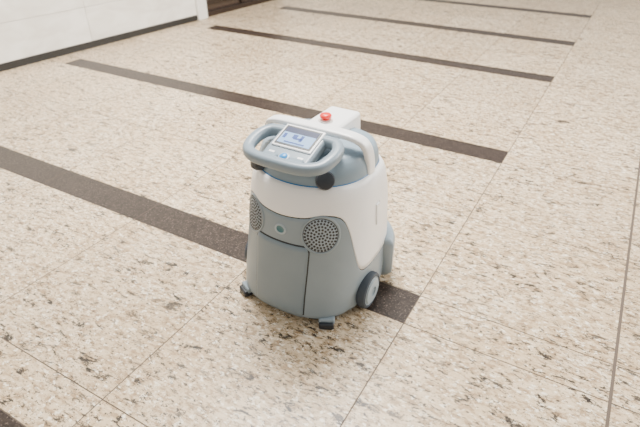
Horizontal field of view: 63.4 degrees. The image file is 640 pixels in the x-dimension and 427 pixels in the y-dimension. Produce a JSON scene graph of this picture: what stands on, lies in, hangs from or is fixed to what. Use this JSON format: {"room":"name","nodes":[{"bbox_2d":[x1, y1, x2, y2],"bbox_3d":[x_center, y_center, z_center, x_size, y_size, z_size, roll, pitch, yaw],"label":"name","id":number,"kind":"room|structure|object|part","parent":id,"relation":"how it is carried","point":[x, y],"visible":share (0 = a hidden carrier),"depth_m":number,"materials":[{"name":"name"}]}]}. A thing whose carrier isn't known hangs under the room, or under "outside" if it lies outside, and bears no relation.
{"room":"building lobby","nodes":[
{"label":"building lobby","id":0,"kind":"room"},
{"bbox_2d":[0,0,194,63],"bbox_3d":[-3.434,-1.729,2.028,0.115,3.200,7.410,20,38,28],"label":"backing","id":1,"kind":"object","parent":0,"point":[118,0],"visible":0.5,"depth_m":4.32,"materials":[{"name":"grey"}]},
{"bbox_2d":[0,7,91,63],"bbox_3d":[-2.349,-1.349,4.028,0.009,0.277,1.247,20,38,28],"label":"panel","id":2,"kind":"object","parent":1,"relation":"attached to","point":[23,38],"visible":1,"depth_m":4.17,"materials":[{"name":"white paint"}]},
{"bbox_2d":[0,15,197,71],"bbox_3d":[-3.384,-0.389,2.854,0.019,0.052,7.410,20,38,28],"label":"baseboard","id":3,"kind":"structure","parent":1,"relation":"attached to","point":[57,53],"depth_m":4.53,"materials":[{"name":"black"}]},
{"bbox_2d":[84,0,196,40],"bbox_3d":[-1.641,-1.909,4.892,0.009,0.277,1.247,20,38,28],"label":"panel","id":4,"kind":"object","parent":1,"relation":"attached to","point":[109,19],"visible":1,"depth_m":4.78,"materials":[{"name":"white paint"}]},
{"bbox_2d":[0,0,639,426],"bbox_3d":[2.134,-0.975,3.810,10.756,0.002,15.905,17,37,24],"label":"floor","id":5,"kind":"structure","parent":0,"point":[506,133],"depth_m":2.23,"materials":[{"name":"beige stone"}]},
{"bbox_2d":[195,0,207,20],"bbox_3d":[-1.283,-3.410,4.627,0.150,3.200,0.130,20,38,28],"label":"column","id":6,"kind":"structure","parent":5,"relation":"on","point":[201,5],"depth_m":5.40,"materials":[{"name":"white paint"}]},
{"bbox_2d":[207,0,271,16],"bbox_3d":[-0.892,-2.420,5.996,0.100,0.050,1.320,20,38,28],"label":"rail","id":7,"kind":"object","parent":5,"relation":"on","point":[248,3],"visible":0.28,"depth_m":5.84,"materials":[{"name":"brown metal"}]},
{"bbox_2d":[207,0,247,10],"bbox_3d":[-0.909,-3.770,5.136,0.021,3.150,1.320,21,38,28],"label":"glass leaf","id":8,"kind":"object","parent":7,"relation":"on","point":[223,3],"visible":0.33,"depth_m":5.74,"materials":[{"name":"brown"}]},
{"bbox_2d":[206,0,222,3],"bbox_3d":[-0.888,-2.515,5.931,0.030,0.040,1.320,20,38,28],"label":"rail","id":9,"kind":"object","parent":8,"relation":"attached to","point":[207,1],"visible":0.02,"depth_m":5.58,"materials":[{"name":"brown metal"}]},
{"bbox_2d":[239,106,394,329],"bbox_3d":[-0.009,-0.032,1.784,0.510,0.616,0.523,18,37,25],"label":"robot","id":10,"kind":"object","parent":5,"relation":"on","point":[321,238],"visible":1,"depth_m":1.62,"materials":[{"name":"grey plastic"}]},
{"bbox_2d":[249,193,263,232],"bbox_3d":[-0.213,-0.002,1.685,0.025,0.132,0.125,-16,36,-23],"label":"grille","id":11,"kind":"object","parent":10,"relation":"attached to","point":[256,204],"depth_m":1.67,"materials":[{"name":"grey plastic"}]},
{"bbox_3d":[-0.191,-0.162,1.614,0.042,0.058,0.058,9,25,-33],"label":"knob","id":12,"kind":"part","parent":10,"relation":"part of","materials":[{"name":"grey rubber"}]},
{"bbox_3d":[-0.085,-0.190,1.534,0.313,0.060,0.190,18,37,25],"label":"handle","id":13,"kind":"part","parent":10,"relation":"part of","materials":[{"name":"grey plastic"}]},
{"bbox_3d":[-0.065,-0.226,1.552,0.126,0.003,0.085,18,55,25],"label":"screen frame","id":14,"kind":"part","parent":10,"relation":"part of","materials":[{"name":"white plastic"}]},
{"bbox_2d":[300,216,340,254],"bbox_3d":[0.002,0.068,1.578,0.125,0.132,0.025,-1,33,-1],"label":"grille","id":15,"kind":"object","parent":10,"relation":"attached to","point":[319,235],"depth_m":1.58,"materials":[{"name":"grey plastic"}]},
{"bbox_3d":[0.015,-0.096,1.512,0.058,0.058,0.042,-2,9,-4],"label":"knob","id":16,"kind":"part","parent":10,"relation":"part of","materials":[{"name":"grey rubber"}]}
]}

